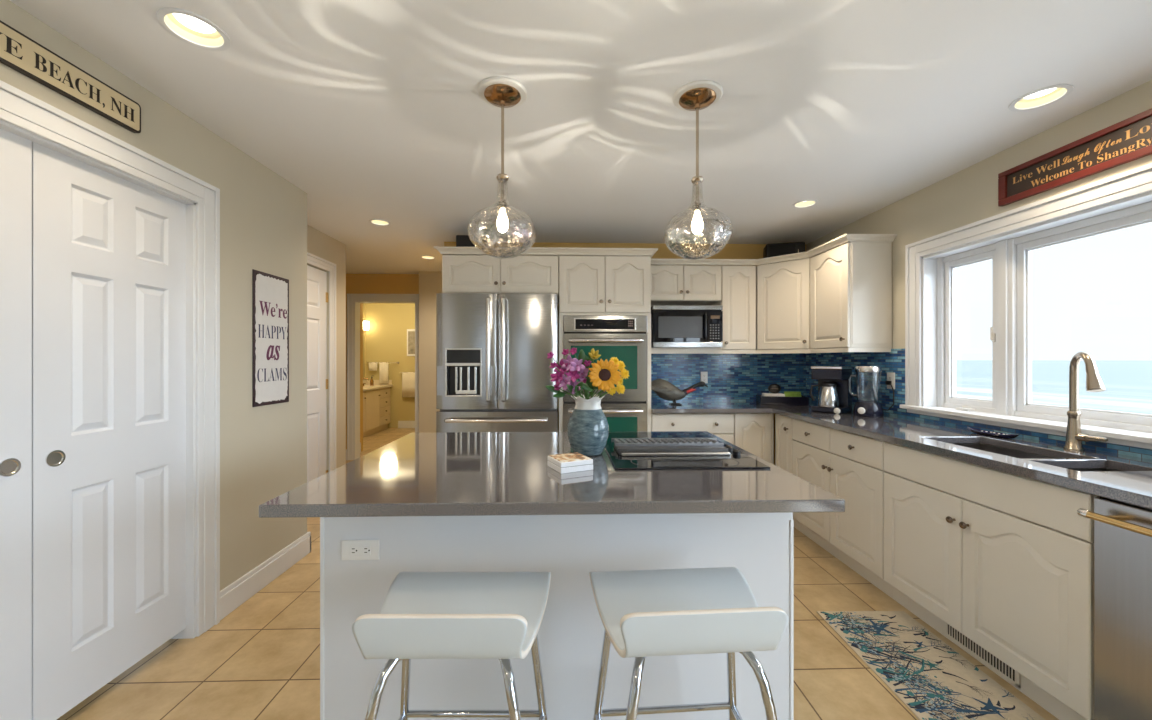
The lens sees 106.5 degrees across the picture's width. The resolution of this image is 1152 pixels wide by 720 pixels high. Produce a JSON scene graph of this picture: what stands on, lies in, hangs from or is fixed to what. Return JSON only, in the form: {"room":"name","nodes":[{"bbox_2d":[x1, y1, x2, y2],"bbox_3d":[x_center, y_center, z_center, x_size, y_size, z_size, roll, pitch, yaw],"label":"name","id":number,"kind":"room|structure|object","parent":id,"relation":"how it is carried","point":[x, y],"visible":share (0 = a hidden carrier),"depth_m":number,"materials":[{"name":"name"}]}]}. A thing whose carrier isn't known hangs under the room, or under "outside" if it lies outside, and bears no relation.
{"room":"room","nodes":[
{"label":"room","id":0,"kind":"room"},
{"bbox_2d":[0,0,306,590],"bbox_3d":[-2.079,0.090,0.132,0.650,2.450,5.580,0,0,-2],"label":"wall","id":1,"kind":"structure","parent":0,"point":[263,215],"depth_m":2.33,"materials":[{"name":"paint"}]},
{"bbox_2d":[0,128,31,719],"bbox_3d":[-1.833,0.265,1.142,0.039,2.000,0.600,0,0,-2],"label":"door","id":2,"kind":"structure","parent":1,"relation":"in","point":[15,150],"depth_m":1.40,"materials":[{"name":"wood"}]},
{"bbox_2d":[0,20,140,132],"bbox_3d":[-1.778,-0.984,1.372,0.019,0.122,0.782,0,0,-2],"label":"sign","id":3,"kind":"object","parent":1,"relation":"attached to","point":[19,52],"visible":1,"depth_m":1.49,"materials":[{"name":"wood"}]},
{"bbox_2d":[0,120,195,638],"bbox_3d":[-1.850,0.284,1.438,0.121,2.061,1.208,0,0,-2],"label":"trim","id":4,"kind":"structure","parent":1,"relation":"attached to","point":[189,632],"depth_m":2.03,"materials":[{"name":"wood"}]},
{"bbox_2d":[32,142,185,719],"bbox_3d":[-1.850,0.265,1.746,0.039,2.000,0.600,0,0,-2],"label":"door","id":5,"kind":"structure","parent":1,"relation":"in","point":[109,250],"depth_m":1.66,"materials":[{"name":"wood"}]},
{"bbox_2d":[0,80,219,636],"bbox_3d":[-1.777,0.229,1.440,0.028,2.172,1.431,0,0,-2],"label":"trim","id":6,"kind":"structure","parent":1,"relation":"attached to","point":[18,108],"depth_m":2.06,"materials":[{"name":"wood"}]},
{"bbox_2d":[220,532,310,619],"bbox_3d":[-2.013,1.245,2.546,0.418,0.140,0.793,0,0,-2],"label":"baseboard","id":7,"kind":"structure","parent":1,"relation":"attached to","point":[235,594],"depth_m":2.47,"materials":[{"name":"wood"}]},
{"bbox_2d":[252,269,288,406],"bbox_3d":[-1.816,-0.122,2.571,0.010,0.775,0.315,0,0,-2],"label":"wall sign","id":8,"kind":"object","parent":1,"relation":"attached to","point":[270,293],"visible":1,"depth_m":2.55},
{"bbox_2d":[307,225,345,471],"bbox_3d":[-3.351,0.090,4.191,3.294,2.450,1.322,0,0,35],"label":"wall","id":9,"kind":"structure","parent":0,"point":[319,244],"depth_m":4.10,"materials":[{"name":"paint"}]},
{"bbox_2d":[307,265,327,481],"bbox_3d":[-2.251,0.250,3.578,0.099,2.100,0.709,0,0,-2],"label":"door","id":10,"kind":"structure","parent":9,"relation":"in","point":[317,295],"depth_m":3.76,"materials":[{"name":"white wood"}]},
{"bbox_2d":[307,252,335,471],"bbox_3d":[-2.238,0.210,3.574,0.025,2.210,0.890,0,0,-2],"label":"trim","id":11,"kind":"structure","parent":9,"relation":"attached to","point":[314,260],"depth_m":3.95,"materials":[{"name":"wood"}]},
{"bbox_2d":[360,303,362,451],"bbox_3d":[-3.541,0.090,6.154,0.925,2.450,0.100,0,0,-2],"label":"wall","id":12,"kind":"structure","parent":0,"point":[361,304],"depth_m":6.17,"materials":[{"name":"paint"}]},
{"bbox_2d":[363,303,364,379],"bbox_3d":[-4.087,0.090,7.019,0.120,2.450,2.540,0,0,-2],"label":"wall","id":13,"kind":"structure","parent":0,"point":[363,303],"depth_m":8.22,"materials":[{"name":"paint"}]},
{"bbox_2d":[360,421,414,452],"bbox_3d":[-2.977,1.245,7.211,1.426,0.140,2.712,0,0,14],"label":"baseboard","id":14,"kind":"structure","parent":13,"relation":"attached to","point":[401,424],"depth_m":8.29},
{"bbox_2d":[346,274,418,448],"bbox_3d":[-2.776,0.090,5.725,2.930,2.450,0.120,0,0,-2],"label":"wall","id":15,"kind":"structure","parent":0,"point":[355,283],"depth_m":5.67,"materials":[{"name":"paint"}]},
{"bbox_2d":[347,294,418,459],"bbox_3d":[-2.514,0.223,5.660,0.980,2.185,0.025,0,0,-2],"label":"trim","id":16,"kind":"structure","parent":15,"relation":"attached to","point":[351,298],"depth_m":5.65,"materials":[{"name":"wood"}]},
{"bbox_2d":[365,303,414,427],"bbox_3d":[-3.010,0.090,8.379,2.350,2.450,0.120,0,0,-2],"label":"wall","id":17,"kind":"structure","parent":0,"point":[386,336],"depth_m":8.30,"materials":[{"name":"paint"}]},
{"bbox_2d":[366,362,398,363],"bbox_3d":[-3.722,0.055,8.265,0.624,0.044,0.068,0,0,-2],"label":"towel rail","id":18,"kind":"object","parent":17,"relation":"attached to","point":[366,362],"visible":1,"depth_m":8.24,"materials":[{"name":"metal"}]},
{"bbox_2d":[379,362,387,382],"bbox_3d":[-3.682,0.241,8.240,0.163,0.397,0.037,0,0,-2],"label":"towel","id":19,"kind":"object","parent":18,"relation":"hanging from","point":[383,367],"visible":1,"depth_m":8.23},
{"bbox_2d":[407,329,414,355],"bbox_3d":[-3.163,-0.335,8.303,0.200,0.520,0.022,0,0,-2],"label":"picture","id":20,"kind":"object","parent":17,"relation":"attached to","point":[410,332],"visible":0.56,"depth_m":8.29},
{"bbox_3d":[-3.192,0.245,8.280,0.380,0.020,0.068,0,0,-2],"label":"towel ring","id":21,"kind":"object","parent":17,"relation":"attached to","visible":0},
{"bbox_2d":[402,372,414,396],"bbox_3d":[-3.182,0.474,8.254,0.302,0.482,0.037,0,0,-2],"label":"towel","id":22,"kind":"object","parent":21,"relation":"hanging from","point":[408,379],"visible":0.8,"depth_m":8.24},
{"bbox_2d":[57,428,1058,719],"bbox_3d":[-0.901,1.365,2.891,6.760,0.100,11.270,0,0,-2],"label":"floor","id":23,"kind":"structure","parent":0,"point":[261,661],"depth_m":1.86,"materials":[{"name":"tile"}]},
{"bbox_2d":[363,387,389,437],"bbox_3d":[-3.772,0.915,7.458,0.526,0.800,1.620,0,0,-2],"label":"vanity cabinet","id":24,"kind":"object","parent":23,"relation":"on","point":[376,402],"visible":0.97,"depth_m":7.64,"materials":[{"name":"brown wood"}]},
{"bbox_2d":[363,380,392,390],"bbox_3d":[-3.775,0.450,7.465,0.520,0.129,1.655,0,0,-2],"label":"countertop","id":25,"kind":"structure","parent":24,"relation":"on","point":[377,385],"depth_m":8.10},
{"bbox_2d":[419,271,441,432],"bbox_3d":[-1.659,0.090,5.601,0.705,2.450,0.190,0,0,-2],"label":"pier","id":26,"kind":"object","parent":23,"relation":"on","point":[430,282],"visible":0.21,"depth_m":5.50,"materials":[{"name":"paint"}]},
{"bbox_2d":[352,572,550,719],"bbox_3d":[-0.291,0.931,1.077,0.479,0.771,0.398,0,0,0],"label":"bar stool","id":27,"kind":"object","parent":23,"relation":"on","point":[423,615],"visible":1,"depth_m":1.05,"materials":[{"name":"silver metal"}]},
{"bbox_2d":[436,293,557,431],"bbox_3d":[-0.636,0.394,3.713,0.961,1.843,0.782,0,0,-2],"label":"refrigerator","id":28,"kind":"object","parent":23,"relation":"on","point":[493,372],"visible":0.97,"depth_m":3.41,"materials":[{"name":"silver metal"}]},
{"bbox_2d":[320,512,793,719],"bbox_3d":[-0.041,0.876,1.888,1.606,0.877,0.944,0,0,-2],"label":"kitchen island","id":29,"kind":"object","parent":23,"relation":"on","point":[570,633],"visible":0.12,"depth_m":1.42,"materials":[{"name":"white wood"}]},
{"bbox_2d":[341,539,379,559],"bbox_3d":[-0.700,0.617,1.396,0.122,0.066,0.009,0,0,-2],"label":"wall outlet","id":30,"kind":"object","parent":29,"relation":"attached to","point":[350,549],"visible":1,"depth_m":1.39,"materials":[{"name":"white plastic"}]},
{"bbox_2d":[349,545,370,555],"bbox_3d":[-0.700,0.617,1.394,0.068,0.033,0.004,0,0,-2],"label":"receptacle","id":31,"kind":"object","parent":30,"relation":"attached to","point":[354,550],"depth_m":1.39,"materials":[{"name":"white plastic"}]},
{"bbox_2d":[259,431,844,517],"bbox_3d":[-0.069,0.419,1.807,1.653,0.036,1.193,0,0,-2],"label":"island countertop","id":32,"kind":"structure","parent":29,"relation":"on","point":[425,473],"depth_m":1.37,"materials":[{"name":"grey stone"}]},
{"bbox_2d":[547,452,592,473],"bbox_3d":[-0.023,0.381,1.600,0.130,0.040,0.130,0,0,-26],"label":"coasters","id":33,"kind":"object","parent":32,"relation":"on","point":[568,462],"visible":1,"depth_m":1.56,"materials":[{"name":"stone"}]},
{"bbox_2d":[567,394,608,455],"bbox_3d":[0.052,0.277,1.842,0.178,0.249,0.178,0,0,-2],"label":"vase","id":34,"kind":"object","parent":32,"relation":"on","point":[587,427],"visible":0.92,"depth_m":1.78,"materials":[{"name":"ceramic"}]},
{"bbox_2d":[545,386,577,397],"bbox_3d":[-0.024,0.211,1.803,0.212,0.210,0.027,0,0,-19],"label":"stem","id":35,"kind":"object","parent":34,"relation":"in","point":[559,394],"visible":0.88,"depth_m":1.79,"materials":[{"name":"green plant"}]},
{"bbox_2d":[558,374,570,389],"bbox_3d":[0.000,0.186,1.782,0.151,0.258,0.058,0,0,-28],"label":"alstroemeria","id":36,"kind":"object","parent":34,"relation":"in","point":[563,383],"visible":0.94,"depth_m":1.76,"materials":[{"name":"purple plant"}]},
{"bbox_2d":[567,382,582,396],"bbox_3d":[0.023,0.201,1.781,0.054,0.229,0.141,0,0,35],"label":"stem","id":37,"kind":"object","parent":34,"relation":"in","point":[570,387],"visible":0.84,"depth_m":1.75,"materials":[{"name":"green plant"}]},
{"bbox_2d":[570,358,585,392],"bbox_3d":[0.032,0.153,1.796,0.054,0.324,0.128,0,0,39],"label":"alstroemeria","id":38,"kind":"object","parent":34,"relation":"in","point":[577,365],"visible":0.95,"depth_m":1.77,"materials":[{"name":"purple plant"}]},
{"bbox_2d":[584,360,591,383],"bbox_3d":[0.040,0.156,1.821,0.029,0.319,0.080,0,0,-19],"label":"bloom","id":39,"kind":"object","parent":34,"relation":"in","point":[587,363],"visible":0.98,"depth_m":1.80,"materials":[{"name":"purple plant"}]},
{"bbox_2d":[586,349,592,398],"bbox_3d":[0.048,0.133,1.832,0.062,0.365,0.025,0,0,-2],"label":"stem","id":40,"kind":"object","parent":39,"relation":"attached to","point":[588,356],"visible":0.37,"depth_m":1.84,"materials":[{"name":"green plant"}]},
{"bbox_2d":[605,432,769,469],"bbox_3d":[0.418,0.378,1.960,0.575,0.046,0.775,0,0,-2],"label":"cooktop","id":41,"kind":"object","parent":32,"relation":"in","point":[625,450],"visible":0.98,"depth_m":1.77,"materials":[{"name":"black glass"}]},
{"bbox_2d":[611,438,729,455],"bbox_3d":[0.403,0.374,1.860,0.480,0.039,0.196,0,0,-2],"label":"vent","id":42,"kind":"object","parent":41,"relation":"attached to","point":[622,446],"depth_m":1.82,"materials":[{"name":"metal"}]},
{"bbox_2d":[559,256,650,431],"bbox_3d":[0.234,0.224,3.842,0.766,2.182,0.631,0,0,-2],"label":"tall cabinet","id":43,"kind":"object","parent":23,"relation":"on","point":[588,285],"visible":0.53,"depth_m":3.56,"materials":[{"name":"white wood"}]},
{"bbox_2d":[563,315,646,431],"bbox_3d":[0.237,0.306,3.776,0.696,1.347,0.620,0,0,-2],"label":"double oven","id":44,"kind":"object","parent":43,"relation":"in","point":[624,338],"visible":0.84,"depth_m":3.55,"materials":[{"name":"metal"}]},
{"bbox_2d":[589,567,788,719],"bbox_3d":[0.269,0.931,1.093,0.479,0.771,0.398,0,0,-4],"label":"bar stool","id":45,"kind":"object","parent":23,"relation":"on","point":[643,614],"visible":1,"depth_m":1.06,"materials":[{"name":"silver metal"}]},
{"bbox_2d":[651,413,733,443],"bbox_3d":[0.968,0.877,3.865,0.694,0.876,0.626,0,0,-2],"label":"base cabinet","id":46,"kind":"object","parent":23,"relation":"on","point":[721,425],"visible":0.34,"depth_m":3.58,"materials":[{"name":"white wood"}]},
{"bbox_2d":[733,413,773,463],"bbox_3d":[1.481,0.877,3.895,0.331,0.876,0.595,0,0,-2],"label":"base cabinet","id":47,"kind":"object","parent":23,"relation":"on","point":[753,432],"visible":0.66,"depth_m":3.60,"materials":[{"name":"wood"}]},
{"bbox_2d":[775,414,798,529],"bbox_3d":[1.944,0.877,3.455,0.631,0.876,0.264,0,0,-2],"label":"base cabinet","id":48,"kind":"object","parent":23,"relation":"on","point":[783,424],"visible":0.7,"depth_m":3.43,"materials":[{"name":"white wood"}]},
{"bbox_2d":[792,418,892,598],"bbox_3d":[1.961,0.877,2.849,0.631,0.876,0.944,0,0,-2],"label":"base cabinet","id":49,"kind":"object","parent":23,"relation":"on","point":[849,466],"visible":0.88,"depth_m":2.67,"materials":[{"name":"white wood"}]},
{"bbox_2d":[651,401,1151,508],"bbox_3d":[1.477,0.419,2.489,1.644,0.036,3.403,0,0,-2],"label":"countertop","id":50,"kind":"structure","parent":49,"relation":"on","point":[1131,482],"depth_m":1.97,"materials":[{"name":"grey stone"}]},
{"bbox_2d":[651,379,707,404],"bbox_3d":[0.915,0.284,3.860,0.542,0.234,0.162,0,0,-2],"label":"bird figurine","id":51,"kind":"object","parent":50,"relation":"on","point":[664,389],"visible":0.98,"depth_m":3.82,"materials":[{"name":"grey metal"}]},
{"bbox_2d":[756,395,808,405],"bbox_3d":[1.876,0.363,3.924,0.400,0.075,0.200,0,0,12],"label":"tray","id":52,"kind":"object","parent":50,"relation":"on","point":[763,400],"visible":0.97,"depth_m":3.83,"materials":[{"name":"black plastic"}]},
{"bbox_2d":[762,393,784,396],"bbox_3d":[1.801,0.348,3.930,0.190,0.082,0.120,0,0,12],"label":"paper stack","id":53,"kind":"object","parent":52,"relation":"in","point":[763,394],"visible":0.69,"depth_m":3.88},
{"bbox_2d":[768,384,780,392],"bbox_3d":[1.817,0.262,3.935,0.115,0.090,0.072,0,0,12],"label":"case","id":54,"kind":"object","parent":53,"relation":"on","point":[773,388],"visible":1,"depth_m":3.91,"materials":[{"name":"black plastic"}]},
{"bbox_2d":[784,391,800,396],"bbox_3d":[1.955,0.337,3.886,0.148,0.104,0.044,0,0,12],"label":"packet","id":55,"kind":"object","parent":52,"relation":"in","point":[787,393],"visible":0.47,"depth_m":3.87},
{"bbox_2d":[809,366,852,413],"bbox_3d":[1.972,0.225,3.333,0.235,0.352,0.231,0,0,-40],"label":"coffee maker","id":56,"kind":"object","parent":50,"relation":"on","point":[834,385],"visible":1,"depth_m":3.27,"materials":[{"name":"black plastic"}]},
{"bbox_2d":[849,366,883,416],"bbox_3d":[2.100,0.222,3.090,0.184,0.358,0.184,0,0,5],"label":"blender","id":57,"kind":"object","parent":50,"relation":"on","point":[861,408],"visible":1,"depth_m":3.03,"materials":[{"name":"glass"}]},
{"bbox_2d":[856,372,880,402],"bbox_3d":[2.100,0.195,3.090,0.152,0.217,0.152,0,0,-30],"label":"jar","id":58,"kind":"object","parent":57,"relation":"on","point":[880,372],"depth_m":3.08,"materials":[{"name":"clear glass"}]},
{"bbox_2d":[967,427,1018,438],"bbox_3d":[2.197,0.387,2.272,0.070,0.028,0.250,0,0,-8],"label":"decorative tray","id":59,"kind":"object","parent":50,"relation":"on","point":[974,430],"visible":1,"depth_m":2.26,"materials":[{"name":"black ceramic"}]},
{"bbox_2d":[950,443,1115,471],"bbox_3d":[1.969,0.521,1.903,0.351,0.164,0.719,0,0,-2],"label":"sink","id":60,"kind":"object","parent":50,"relation":"in","point":[989,448],"visible":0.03,"depth_m":2.11,"materials":[{"name":"metal"}]},
{"bbox_2d":[1063,352,1107,450],"bbox_3d":[2.203,0.182,1.847,0.088,0.438,0.232,0,0,28],"label":"faucet","id":61,"kind":"object","parent":50,"relation":"on","point":[1074,437],"visible":1,"depth_m":1.91,"materials":[{"name":"silver metal"}]},
{"bbox_2d":[817,611,1044,719],"bbox_3d":[1.481,1.311,1.716,0.455,0.009,1.050,0,0,0],"label":"rug","id":62,"kind":"object","parent":23,"relation":"on","point":[932,679],"visible":1,"depth_m":1.81,"materials":[{"name":"fabric"}]},
{"bbox_2d":[884,442,1099,719],"bbox_3d":[1.987,0.877,1.908,0.631,0.876,0.936,0,0,-2],"label":"base cabinet","id":63,"kind":"object","parent":23,"relation":"on","point":[1005,560],"visible":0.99,"depth_m":1.73,"materials":[{"name":"white wood"}]},
{"bbox_2d":[945,622,1020,687],"bbox_3d":[1.754,1.263,1.870,0.008,0.076,0.330,0,0,-2],"label":"floor register","id":64,"kind":"object","parent":63,"relation":"attached to","point":[994,663],"visible":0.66,"depth_m":1.84,"materials":[{"name":"metal"}]},
{"bbox_2d":[1077,496,1151,719],"bbox_3d":[1.978,0.879,1.134,0.652,0.872,0.596,0,0,-2],"label":"dishwasher","id":65,"kind":"object","parent":23,"relation":"on","point":[1122,530],"visible":1,"depth_m":1.35,"materials":[{"name":"metal"}]},
{"bbox_2d":[570,348,587,397],"bbox_3d":[0.019,0.131,1.811,0.093,0.368,0.026,0,0,-30],"label":"bloom","id":66,"kind":"object","parent":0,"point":[573,350],"visible":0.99,"depth_m":1.80,"materials":[{"name":"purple plant"}]},
{"bbox_2d":[547,351,582,392],"bbox_3d":[-0.023,0.140,1.816,0.204,0.351,0.026,0,0,-17],"label":"bloom","id":67,"kind":"object","parent":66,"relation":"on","point":[550,355],"visible":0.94,"depth_m":1.80,"materials":[{"name":"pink plant"}]},
{"bbox_2d":[565,369,584,396],"bbox_3d":[0.021,0.171,1.795,0.137,0.287,0.047,0,0,-39],"label":"alstroemeria","id":68,"kind":"object","parent":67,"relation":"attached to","point":[572,374],"visible":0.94,"depth_m":1.78,"materials":[{"name":"purple plant"}]},
{"bbox_2d":[9,0,1151,273],"bbox_3d":[-0.901,-1.205,2.891,6.760,0.140,11.270,0,0,-2],"label":"ceiling","id":69,"kind":"structure","parent":0,"point":[372,109],"depth_m":1.85,"materials":[{"name":"paint"}]},
{"bbox_2d":[156,7,230,50],"bbox_3d":[-1.311,-1.149,1.479,0.192,0.043,0.192,0,0,-2],"label":"ceiling light","id":70,"kind":"object","parent":69,"relation":"attached to","point":[191,28],"visible":0.92,"depth_m":1.50,"materials":[{"name":"white"}]},
{"bbox_2d":[369,219,390,225],"bbox_3d":[-1.612,-1.149,3.536,0.160,0.043,0.160,0,0,-2],"label":"ceiling light","id":71,"kind":"object","parent":69,"relation":"attached to","point":[382,222],"visible":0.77,"depth_m":3.58,"materials":[{"name":"white"}]},
{"bbox_2d":[467,76,536,258],"bbox_3d":[-0.311,-0.785,1.822,0.282,0.700,0.282,0,0,-2],"label":"pendant lamp","id":72,"kind":"object","parent":69,"relation":"hanging from","point":[502,92],"visible":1,"depth_m":1.80,"materials":[{"name":"clear glass"}]},
{"bbox_2d":[496,173,508,208],"bbox_3d":[-0.311,-0.712,1.822,0.052,0.143,0.052,0,0,-2],"label":"socket","id":73,"kind":"object","parent":72,"relation":"attached to","point":[502,178],"depth_m":1.81,"materials":[{"name":"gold metal"}]},
{"bbox_2d":[664,80,732,259],"bbox_3d":[0.521,-0.785,1.845,0.282,0.700,0.282,0,0,-2],"label":"pendant lamp","id":74,"kind":"object","parent":69,"relation":"hanging from","point":[698,95],"visible":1,"depth_m":1.82,"materials":[{"name":"clear glass"}]},
{"bbox_2d":[691,176,703,206],"bbox_3d":[0.521,-0.712,1.845,0.052,0.143,0.052,0,0,-2],"label":"socket","id":75,"kind":"object","parent":74,"relation":"attached to","point":[697,180],"depth_m":1.83,"materials":[{"name":"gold metal"}]},
{"bbox_2d":[793,199,817,207],"bbox_3d":[1.661,-1.149,3.119,0.160,0.043,0.160,0,0,-2],"label":"ceiling light","id":76,"kind":"object","parent":69,"relation":"attached to","point":[810,202],"visible":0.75,"depth_m":3.16,"materials":[{"name":"white"}]},
{"bbox_2d":[1009,84,1073,111],"bbox_3d":[2.010,-1.149,1.863,0.192,0.043,0.192,0,0,-2],"label":"ceiling light","id":77,"kind":"object","parent":69,"relation":"attached to","point":[1048,95],"visible":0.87,"depth_m":1.88,"materials":[{"name":"white"}]},
{"bbox_2d":[574,368,588,398],"bbox_3d":[0.031,0.167,1.810,0.082,0.297,0.072,0,0,-2],"label":"alstroemeria","id":78,"kind":"object","parent":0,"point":[583,373],"visible":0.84,"depth_m":1.80,"materials":[{"name":"purple plant"}]},
{"bbox_2d":[588,348,600,391],"bbox_3d":[0.063,0.133,1.818,0.089,0.365,0.045,0,0,42],"label":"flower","id":79,"kind":"object","parent":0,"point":[594,354],"visible":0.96,"depth_m":1.81,"materials":[{"name":"yellow plant"}]},
{"bbox_2d":[578,349,590,398],"bbox_3d":[0.051,0.135,1.817,0.048,0.360,0.079,0,0,44],"label":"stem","id":80,"kind":"object","parent":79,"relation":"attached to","point":[582,355],"visible":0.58,"depth_m":1.80,"materials":[{"name":"green plant"}]},
{"bbox_2d":[587,359,621,399],"bbox_3d":[0.091,0.155,1.778,0.180,0.321,0.087,0,0,31],"label":"sunflower","id":81,"kind":"object","parent":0,"point":[603,374],"visible":0.97,"depth_m":1.76,"materials":[{"name":"yellow plant"}]},
{"bbox_2d":[550,370,579,396],"bbox_3d":[-0.023,0.178,1.800,0.170,0.274,0.058,0,0,-22],"label":"alstroemeria","id":82,"kind":"object","parent":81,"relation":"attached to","point":[556,376],"visible":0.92,"depth_m":1.79,"materials":[{"name":"purple plant"}]},
{"bbox_2d":[583,373,597,397],"bbox_3d":[0.060,0.184,1.807,0.090,0.263,0.097,0,0,-2],"label":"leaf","id":83,"kind":"object","parent":81,"relation":"attached to","point":[589,387],"visible":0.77,"depth_m":1.78,"materials":[{"name":"green plant"}]},
{"bbox_2d":[593,361,624,395],"bbox_3d":[0.123,0.158,1.810,0.171,0.314,0.031,0,0,8],"label":"chrysanthemum","id":84,"kind":"object","parent":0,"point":[621,366],"visible":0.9,"depth_m":1.80,"materials":[{"name":"yellow plant"}]},
{"bbox_2d":[561,355,580,392],"bbox_3d":[-0.002,0.146,1.802,0.116,0.338,0.047,0,0,-11],"label":"alstroemeria","id":85,"kind":"object","parent":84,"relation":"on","point":[569,359],"visible":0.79,"depth_m":1.81,"materials":[{"name":"purple plant"}]},
{"bbox_2d":[444,242,805,464],"bbox_3d":[0.539,0.090,4.866,3.650,2.450,1.402,0,0,-2],"label":"wall","id":86,"kind":"structure","parent":0,"point":[731,377],"depth_m":4.19,"materials":[{"name":"blue tile"}]},
{"bbox_2d":[442,255,558,303],"bbox_3d":[-0.629,-0.705,3.818,0.955,0.324,0.631,0,0,-2],"label":"upper cabinet","id":87,"kind":"object","parent":86,"relation":"attached to","point":[537,274],"visible":0.87,"depth_m":3.54,"materials":[{"name":"white wood"}]},
{"bbox_2d":[434,247,657,256],"bbox_3d":[-0.245,-0.892,3.822,1.819,0.050,0.645,0,0,-2],"label":"crown molding","id":88,"kind":"structure","parent":87,"relation":"attached to","point":[540,251],"depth_m":3.52,"materials":[{"name":"wood"}]},
{"bbox_2d":[456,235,491,246],"bbox_3d":[-0.891,-0.971,3.774,0.270,0.190,0.246,0,0,-2],"label":"speaker","id":89,"kind":"object","parent":88,"relation":"on","point":[461,240],"visible":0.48,"depth_m":3.65},
{"bbox_2d":[458,237,484,246],"bbox_3d":[-0.887,-0.971,3.654,0.230,0.150,0.007,0,0,-2],"label":"grille","id":90,"kind":"object","parent":89,"relation":"attached to","point":[462,241],"depth_m":3.65,"materials":[{"name":"fabric"}]},
{"bbox_2d":[651,265,721,349],"bbox_3d":[0.963,-0.472,4.005,0.692,0.765,0.356,0,0,-2],"label":"upper cabinet","id":91,"kind":"object","parent":86,"relation":"attached to","point":[672,285],"visible":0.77,"depth_m":3.86,"materials":[{"name":"white wood"}]},
{"bbox_2d":[651,305,722,347],"bbox_3d":[0.989,-0.297,3.964,0.622,0.372,0.371,0,0,-2],"label":"microwave","id":92,"kind":"object","parent":91,"relation":"in","point":[671,326],"visible":0.99,"depth_m":3.81,"materials":[{"name":"black plastic"}]},
{"bbox_2d":[721,266,755,349],"bbox_3d":[1.465,-0.472,4.019,0.312,0.765,0.356,0,0,-2],"label":"upper cabinet","id":93,"kind":"object","parent":86,"relation":"attached to","point":[738,283],"visible":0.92,"depth_m":3.88,"materials":[{"name":"white wood"}]},
{"bbox_2d":[756,258,810,349],"bbox_3d":[1.950,-0.472,3.896,0.635,0.765,0.630,0,0,-2],"label":"upper cabinet","id":94,"kind":"object","parent":86,"relation":"attached to","point":[782,288],"visible":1,"depth_m":3.73,"materials":[{"name":"white wood"}]},
{"bbox_2d":[651,348,891,353],"bbox_3d":[1.541,-0.073,3.647,1.823,0.032,0.532,0,0,29],"label":"rail","id":95,"kind":"object","parent":94,"relation":"attached to","point":[829,350],"visible":0.91,"depth_m":3.80,"materials":[{"name":"wood"}]},
{"bbox_2d":[763,242,804,264],"bbox_3d":[1.919,-0.962,3.972,0.330,0.210,0.177,0,0,14],"label":"speaker","id":96,"kind":"object","parent":94,"relation":"on","point":[776,249],"visible":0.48,"depth_m":3.89},
{"bbox_2d":[769,244,794,263],"bbox_3d":[1.869,-0.962,3.897,0.220,0.170,0.008,0,0,14],"label":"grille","id":97,"kind":"object","parent":96,"relation":"attached to","point":[774,249],"depth_m":3.90,"materials":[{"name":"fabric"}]},
{"bbox_2d":[806,80,1151,459],"bbox_3d":[2.441,0.090,0.908,0.170,2.450,6.880,0,0,-2],"label":"wall","id":98,"kind":"structure","parent":0,"point":[969,195],"depth_m":2.52,"materials":[{"name":"paint"}]},
{"bbox_2d":[810,242,891,348],"bbox_3d":[2.104,-0.472,3.348,0.356,0.765,0.484,0,0,-2],"label":"upper cabinet","id":99,"kind":"object","parent":98,"relation":"attached to","point":[851,282],"visible":0.99,"depth_m":3.11,"materials":[{"name":"white wood"}]},
{"bbox_2d":[651,234,896,265],"bbox_3d":[1.540,-0.877,3.615,1.850,0.044,0.584,0,0,30],"label":"crown molding","id":100,"kind":"structure","parent":99,"relation":"attached to","point":[845,238],"depth_m":3.67,"materials":[{"name":"wood"}]},
{"bbox_2d":[806,349,1151,458],"bbox_3d":[2.307,0.161,2.439,0.012,0.481,3.548,0,0,-2],"label":"backsplash","id":101,"kind":"structure","parent":98,"relation":"in","point":[867,383],"depth_m":3.12,"materials":[{"name":"blue tile"}]},
{"bbox_2d":[887,372,894,388],"bbox_3d":[2.277,0.150,3.111,0.009,0.120,0.075,0,0,-2],"label":"wall outlet","id":102,"kind":"object","parent":101,"relation":"attached to","point":[890,375],"visible":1,"depth_m":3.10,"materials":[{"name":"white plastic"}]},
{"bbox_2d":[900,404,1151,448],"bbox_3d":[2.388,0.334,1.825,0.225,0.052,2.325,0,0,-2],"label":"trim","id":103,"kind":"structure","parent":98,"relation":"attached to","point":[1139,439],"depth_m":2.15,"materials":[{"name":"wood"}]},
{"bbox_2d":[905,163,1151,405],"bbox_3d":[2.315,-0.240,1.823,0.030,1.100,2.285,0,0,-2],"label":"trim","id":104,"kind":"structure","parent":98,"relation":"attached to","point":[1136,181],"depth_m":2.42,"materials":[{"name":"wood"}]},
{"bbox_2d":[922,191,1151,406],"bbox_3d":[2.415,-0.188,1.826,0.170,0.996,2.076,0,0,-2],"label":"trim","id":105,"kind":"structure","parent":98,"relation":"attached to","point":[929,262],"depth_m":2.85,"materials":[{"name":"wood"}]},
{"bbox_2d":[937,201,1151,432],"bbox_3d":[2.428,-0.180,1.826,0.125,0.981,2.075,0,0,-2],"label":"window","id":106,"kind":"structure","parent":98,"relation":"in","point":[1011,329],"depth_m":2.37,"materials":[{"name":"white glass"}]},
{"bbox_2d":[998,108,1151,205],"bbox_3d":[2.319,-0.921,1.708,0.026,0.178,1.250,0,0,-2],"label":"welcome sign","id":107,"kind":"object","parent":98,"relation":"attached to","point":[1130,139],"visible":1,"depth_m":1.97,"materials":[{"name":"red wood"}]},
{"label":"outside","id":108,"kind":"structure","parent":0,"visible":0},
{"bbox_2d":[956,360,1151,414],"bbox_3d":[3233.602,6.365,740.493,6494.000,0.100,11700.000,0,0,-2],"label":"sea","id":109,"kind":"structure","parent":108,"point":[1127,384],"depth_m":110.83,"materials":[{"name":"liquid"}]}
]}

